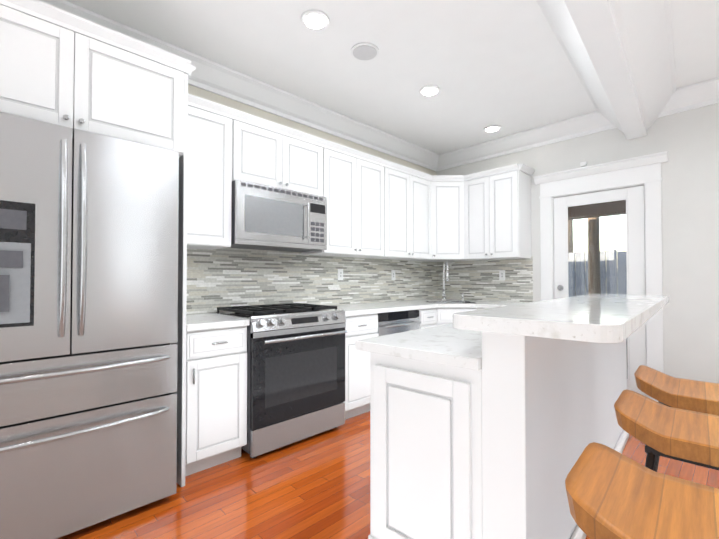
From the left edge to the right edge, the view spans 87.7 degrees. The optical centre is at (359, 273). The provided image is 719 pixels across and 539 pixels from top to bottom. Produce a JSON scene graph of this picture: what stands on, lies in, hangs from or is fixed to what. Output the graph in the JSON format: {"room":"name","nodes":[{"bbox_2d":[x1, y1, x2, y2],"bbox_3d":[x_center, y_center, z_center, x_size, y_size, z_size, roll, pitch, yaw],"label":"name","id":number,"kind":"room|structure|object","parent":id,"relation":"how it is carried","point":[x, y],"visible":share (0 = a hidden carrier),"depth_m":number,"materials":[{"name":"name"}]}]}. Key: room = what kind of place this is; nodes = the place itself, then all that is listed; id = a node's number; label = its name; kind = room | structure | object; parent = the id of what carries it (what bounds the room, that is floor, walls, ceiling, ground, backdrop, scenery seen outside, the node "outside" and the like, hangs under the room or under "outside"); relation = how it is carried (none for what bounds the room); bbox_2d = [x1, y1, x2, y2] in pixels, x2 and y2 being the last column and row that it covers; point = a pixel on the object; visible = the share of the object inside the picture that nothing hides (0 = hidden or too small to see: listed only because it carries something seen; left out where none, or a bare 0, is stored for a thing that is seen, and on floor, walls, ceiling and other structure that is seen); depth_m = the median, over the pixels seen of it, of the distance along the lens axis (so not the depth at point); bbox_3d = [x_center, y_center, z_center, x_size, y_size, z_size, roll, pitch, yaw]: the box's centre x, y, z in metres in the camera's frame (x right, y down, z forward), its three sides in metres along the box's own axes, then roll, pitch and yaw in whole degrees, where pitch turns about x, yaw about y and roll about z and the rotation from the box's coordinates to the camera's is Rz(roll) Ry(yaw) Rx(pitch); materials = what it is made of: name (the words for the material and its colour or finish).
{"room":"kitchen","nodes":[
{"label":"kitchen","id":0,"kind":"room"},
{"bbox_2d":[57,411,718,538],"bbox_3d":[0.364,1.233,0.596,7.420,0.080,5.640,1,-1,-44],"label":"floor","id":1,"kind":"structure","parent":0,"point":[316,486],"depth_m":2.04,"materials":[{"name":"brown wood"}]},
{"bbox_2d":[0,112,178,538],"bbox_3d":[-1.534,0.275,1.926,0.910,1.876,0.823,1,-1,-44],"label":"fridge","id":2,"kind":"object","parent":1,"relation":"on","point":[88,311],"visible":1,"depth_m":1.71,"materials":[{"name":"metal"}]},
{"bbox_2d":[0,5,187,486],"bbox_3d":[-1.586,0.029,2.001,1.065,2.370,0.685,1,-1,-44],"label":"upper cabinet","id":3,"kind":"object","parent":1,"relation":"on","point":[51,73],"visible":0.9,"depth_m":1.87,"materials":[{"name":"white paint"}]},
{"bbox_2d":[0,0,534,181],"bbox_3d":[-0.132,-1.152,3.019,4.543,0.102,1.291,1,-1,-44],"label":"crown molding","id":4,"kind":"structure","parent":3,"relation":"attached to","point":[61,18],"depth_m":2.47,"materials":[{"name":"white paint"}]},
{"bbox_2d":[185,326,246,475],"bbox_3d":[-1.077,0.782,2.517,0.391,0.880,0.643,1,-1,-44],"label":"base cabinet","id":5,"kind":"object","parent":1,"relation":"on","point":[216,396],"visible":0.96,"depth_m":2.29,"materials":[{"name":"white paint"}]},
{"bbox_2d":[186,313,249,330],"bbox_3d":[-1.078,0.321,2.523,0.394,0.039,0.643,1,-1,-44],"label":"countertop","id":6,"kind":"structure","parent":5,"relation":"on","point":[204,321],"depth_m":2.37,"materials":[{"name":"stone"}]},
{"bbox_2d":[211,303,346,457],"bbox_3d":[-0.606,0.745,2.900,0.812,0.966,0.731,1,-1,-44],"label":"range","id":7,"kind":"object","parent":1,"relation":"on","point":[295,372],"visible":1,"depth_m":2.64,"materials":[{"name":"metal"}]},
{"bbox_2d":[344,313,377,419],"bbox_3d":[-0.197,0.795,3.380,0.438,0.880,0.643,1,-1,-44],"label":"base cabinet","id":8,"kind":"object","parent":1,"relation":"on","point":[357,375],"visible":0.4,"depth_m":3.14,"materials":[{"name":"white paint"}]},
{"bbox_2d":[377,310,420,335],"bbox_3d":[0.200,0.801,3.728,0.606,0.878,0.646,1,-1,-44],"label":"dishwasher","id":9,"kind":"object","parent":1,"relation":"on","point":[396,322],"visible":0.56,"depth_m":3.51,"materials":[{"name":"metal"}]},
{"bbox_2d":[418,308,436,328],"bbox_3d":[0.507,0.805,4.070,0.302,0.880,0.643,1,-1,-44],"label":"base cabinet","id":10,"kind":"object","parent":1,"relation":"on","point":[428,317],"visible":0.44,"depth_m":3.84,"materials":[{"name":"white paint"}]},
{"bbox_2d":[436,308,476,325],"bbox_3d":[1.032,0.810,4.393,0.916,0.880,0.916,1,-1,-44],"label":"base cabinet","id":11,"kind":"object","parent":1,"relation":"on","point":[444,315],"visible":0.17,"depth_m":3.96,"materials":[{"name":"white paint"}]},
{"bbox_2d":[326,299,472,315],"bbox_3d":[0.461,0.344,4.019,2.265,0.039,0.660,1,-1,-44],"label":"countertop","id":12,"kind":"structure","parent":11,"relation":"on","point":[392,306],"depth_m":3.71,"materials":[{"name":"stone"}]},
{"bbox_2d":[442,261,464,300],"bbox_3d":[1.090,0.095,4.501,0.270,0.472,0.288,1,-1,-44],"label":"faucet","id":13,"kind":"object","parent":12,"relation":"on","point":[447,279],"visible":1,"depth_m":4.56,"materials":[{"name":"silver metal"}]},
{"bbox_2d":[473,302,477,307],"bbox_3d":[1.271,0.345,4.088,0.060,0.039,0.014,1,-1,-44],"label":"countertop","id":14,"kind":"structure","parent":11,"relation":"on","point":[475,304],"depth_m":3.94,"materials":[{"name":"stone"}]},
{"bbox_2d":[462,300,526,307],"bbox_3d":[1.541,0.347,4.196,0.475,0.039,0.600,1,-1,-44],"label":"countertop","id":15,"kind":"structure","parent":11,"relation":"on","point":[481,304],"depth_m":4.02,"materials":[{"name":"stone"}]},
{"bbox_2d":[428,301,472,302],"bbox_3d":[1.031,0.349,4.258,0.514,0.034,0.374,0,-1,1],"label":"sink","id":16,"kind":"object","parent":15,"relation":"in","point":[447,302],"visible":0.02,"depth_m":4.44,"materials":[{"name":"metal"}]},
{"bbox_2d":[359,301,628,538],"bbox_3d":[1.025,0.708,2.202,0.663,1.019,2.275,-1,-1,42],"label":"kitchen island","id":17,"kind":"object","parent":1,"relation":"on","point":[490,423],"depth_m":1.36,"materials":[{"name":"white paint"}]},
{"bbox_2d":[447,294,668,345],"bbox_3d":[1.263,0.172,1.975,0.481,0.048,2.366,-1,-1,42],"label":"island countertop","id":18,"kind":"structure","parent":17,"relation":"on","point":[597,319],"depth_m":1.20,"materials":[{"name":"white stone"}]},
{"bbox_2d":[565,442,718,538],"bbox_3d":[0.681,0.807,0.669,0.512,0.777,0.392,-1,-1,42],"label":"stool","id":19,"kind":"object","parent":1,"relation":"on","point":[612,493],"visible":1,"depth_m":0.76,"materials":[{"name":"brown wood"}]},
{"bbox_2d":[614,389,718,470],"bbox_3d":[1.086,0.814,1.119,0.512,0.777,0.392,-1,-1,42],"label":"stool","id":20,"kind":"object","parent":1,"relation":"on","point":[662,430],"visible":0.98,"depth_m":1.14,"materials":[{"name":"brown wood"}]},
{"bbox_2d":[634,365,718,471],"bbox_3d":[1.440,0.820,1.513,0.512,0.777,0.392,-1,-1,42],"label":"stool","id":21,"kind":"object","parent":1,"relation":"on","point":[680,393],"visible":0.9,"depth_m":1.53,"materials":[{"name":"brown wood"}]},
{"bbox_2d":[65,0,718,153],"bbox_3d":[0.364,-1.657,0.639,7.420,0.100,5.640,1,-1,-44],"label":"ceiling","id":22,"kind":"structure","parent":0,"point":[506,66],"depth_m":2.70,"materials":[{"name":"paint"}]},
{"bbox_2d":[301,10,329,30],"bbox_3d":[-0.276,-1.572,2.335,0.180,0.014,0.180,1,-1,-44],"label":"recessed light","id":23,"kind":"object","parent":22,"relation":"in","point":[316,20],"visible":0.98,"depth_m":2.32,"materials":[{"name":"paint"}]},
{"bbox_2d":[351,42,378,60],"bbox_3d":[0.038,-1.567,2.657,0.200,0.014,0.200,1,-1,-44],"label":"ceiling speaker","id":24,"kind":"object","parent":22,"relation":"attached to","point":[364,51],"visible":0.98,"depth_m":2.64,"materials":[{"name":"paint"}]},
{"bbox_2d":[419,85,439,95],"bbox_3d":[0.603,-1.559,3.210,0.180,0.014,0.180,1,-1,-44],"label":"recessed light","id":25,"kind":"object","parent":22,"relation":"in","point":[430,90],"visible":0.96,"depth_m":3.19,"materials":[{"name":"paint"}]},
{"bbox_2d":[484,125,500,131],"bbox_3d":[1.424,-1.547,4.014,0.180,0.014,0.180,1,-1,-44],"label":"recessed light","id":26,"kind":"object","parent":22,"relation":"in","point":[492,128],"visible":0.98,"depth_m":3.98,"materials":[{"name":"paint"}]},
{"bbox_2d":[536,0,675,139],"bbox_3d":[0.124,-1.466,0.700,0.576,0.320,7.510,-1,-1,41],"label":"ceiling beam","id":27,"kind":"structure","parent":22,"relation":"attached to","point":[619,54],"depth_m":2.37,"materials":[{"name":"paint"}]},
{"bbox_2d":[436,103,718,383],"bbox_3d":[3.013,-0.169,3.129,0.120,2.800,5.520,1,-1,-44],"label":"wall","id":28,"kind":"structure","parent":0,"point":[688,141],"depth_m":3.26,"materials":[{"name":"paint"}]},
{"bbox_2d":[438,257,532,302],"bbox_3d":[1.487,-0.152,4.591,0.010,1.010,1.230,1,-1,-44],"label":"backsplash","id":29,"kind":"structure","parent":28,"relation":"attached to","point":[479,280],"depth_m":4.51,"materials":[{"name":"tile"}]},
{"bbox_2d":[499,270,504,279],"bbox_3d":[1.671,0.022,4.387,0.007,0.115,0.070,1,-1,-44],"label":"electrical outlet","id":30,"kind":"object","parent":29,"relation":"attached to","point":[501,274],"visible":1,"depth_m":4.39,"materials":[{"name":"plastic"}]},
{"bbox_2d":[464,170,530,260],"bbox_3d":[1.557,-0.622,4.269,0.370,0.920,0.637,1,-1,-44],"label":"upper cabinet","id":31,"kind":"object","parent":28,"relation":"attached to","point":[497,217],"visible":1,"depth_m":4.11,"materials":[{"name":"white paint"}]},
{"bbox_2d":[438,77,718,168],"bbox_3d":[2.873,-1.488,3.095,0.155,0.160,5.040,1,-1,-44],"label":"crown molding","id":32,"kind":"structure","parent":28,"relation":"attached to","point":[704,93],"depth_m":3.88,"materials":[{"name":"paint"}]},
{"bbox_2d":[580,162,586,166],"bbox_3d":[2.267,-1.104,3.791,0.034,0.040,0.050,1,-1,-44],"label":"sensor","id":33,"kind":"object","parent":28,"relation":"attached to","point":[582,164],"visible":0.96,"depth_m":3.78,"materials":[{"name":"plastic"}]},
{"bbox_2d":[554,185,646,396],"bbox_3d":[2.345,0.211,3.714,0.119,2.042,0.782,1,-1,-44],"label":"door","id":34,"kind":"structure","parent":28,"relation":"in","point":[633,197],"depth_m":3.55,"materials":[{"name":"paint"}]},
{"bbox_2d":[533,151,667,401],"bbox_3d":[2.364,0.089,3.734,0.195,2.303,1.136,1,-1,-44],"label":"door frame","id":35,"kind":"structure","parent":28,"relation":"attached to","point":[645,170],"depth_m":3.50,"materials":[{"name":"paint"}]},
{"bbox_3d":[-1.567,-0.177,2.588,7.420,2.800,0.120,1,-1,-44],"label":"wall","id":36,"kind":"structure","parent":0,"visible":0},
{"bbox_2d":[187,106,231,249],"bbox_3d":[-1.167,-0.646,2.642,0.413,0.920,0.370,1,-1,-44],"label":"upper cabinet","id":37,"kind":"object","parent":36,"relation":"attached to","point":[209,186],"visible":0.46,"depth_m":2.56,"materials":[{"name":"white paint"}]},
{"bbox_2d":[38,0,445,171],"bbox_3d":[-1.472,-1.497,2.510,7.180,0.160,0.155,1,-1,-44],"label":"crown molding","id":38,"kind":"structure","parent":36,"relation":"attached to","point":[217,79],"depth_m":3.21,"materials":[{"name":"paint"}]},
{"bbox_2d":[232,120,322,195],"bbox_3d":[-0.722,-0.879,3.082,0.827,0.441,0.370,1,-1,-44],"label":"upper cabinet","id":39,"kind":"object","parent":36,"relation":"attached to","point":[265,157],"visible":0.79,"depth_m":2.92,"materials":[{"name":"white paint"}]},
{"bbox_2d":[229,180,326,251],"bbox_3d":[-0.691,-0.429,3.043,0.819,0.453,0.435,1,-1,-44],"label":"over-the-range microwave","id":40,"kind":"object","parent":39,"relation":"attached to","point":[266,217],"visible":0.98,"depth_m":2.87,"materials":[{"name":"metal"}]},
{"bbox_2d":[186,248,437,314],"bbox_3d":[-0.200,-0.163,3.835,3.478,1.010,0.010,1,-1,-44],"label":"backsplash","id":41,"kind":"structure","parent":36,"relation":"attached to","point":[225,277],"depth_m":3.44,"materials":[{"name":"tile"}]},
{"bbox_2d":[338,269,342,279],"bbox_3d":[-0.193,0.014,3.826,0.070,0.115,0.007,1,-1,-44],"label":"electrical outlet","id":42,"kind":"object","parent":41,"relation":"attached to","point":[340,274],"visible":1,"depth_m":3.82,"materials":[{"name":"plastic"}]},
{"bbox_2d":[391,270,395,279],"bbox_3d":[0.400,0.023,4.407,0.070,0.115,0.007,1,-1,-44],"label":"electrical outlet","id":43,"kind":"object","parent":41,"relation":"attached to","point":[393,275],"visible":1,"depth_m":4.40,"materials":[{"name":"plastic"}]},
{"bbox_2d":[188,84,435,174],"bbox_3d":[-0.631,-1.280,3.435,4.680,0.270,0.004,1,-1,-44],"label":"trim","id":44,"kind":"structure","parent":36,"relation":"attached to","point":[216,98],"depth_m":3.46,"materials":[{"name":"paint"}]},
{"bbox_2d":[301,148,383,257],"bbox_3d":[-0.142,-0.631,3.647,0.792,0.920,0.370,1,-1,-44],"label":"upper cabinet","id":45,"kind":"object","parent":36,"relation":"attached to","point":[353,190],"visible":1,"depth_m":3.50,"materials":[{"name":"white paint"}]},
{"bbox_2d":[369,167,431,260],"bbox_3d":[0.438,-0.623,4.215,0.825,0.920,0.370,1,-1,-44],"label":"upper cabinet","id":46,"kind":"object","parent":36,"relation":"attached to","point":[407,216],"visible":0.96,"depth_m":4.06,"materials":[{"name":"white paint"}]},
{"bbox_2d":[410,181,477,261],"bbox_3d":[1.033,-0.617,4.625,0.620,0.920,0.617,1,-1,-44],"label":"upper cabinet","id":47,"kind":"object","parent":36,"relation":"attached to","point":[447,221],"visible":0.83,"depth_m":4.38,"materials":[{"name":"white paint"}]},
{"label":"outside","id":48,"kind":"structure","parent":0,"visible":0},
{"bbox_3d":[7.335,1.360,7.005,11.490,0.100,18.000,1,-1,-44],"label":"ground","id":49,"kind":"structure","parent":48,"visible":0},
{"bbox_2d":[568,200,625,219],"bbox_3d":[3.046,-0.043,4.223,1.440,2.620,6.000,1,-1,-44],"label":"porch","id":50,"kind":"object","parent":49,"relation":"on","point":[604,205],"depth_m":4.92,"materials":[{"name":"brown wood"}]},
{"bbox_2d":[568,250,626,351],"bbox_3d":[4.128,0.459,5.976,0.070,1.670,9.000,1,-1,-44],"label":"fence","id":51,"kind":"object","parent":49,"relation":"on","point":[581,277],"depth_m":6.09,"materials":[{"name":"grey wood"}]},
{"bbox_2d":[568,217,629,366],"bbox_3d":[4.266,-2.209,6.461,3.030,7.022,2.478,1,-1,-44],"label":"tree","id":52,"kind":"object","parent":49,"relation":"on","point":[594,244],"depth_m":5.61,"materials":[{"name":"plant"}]}
]}

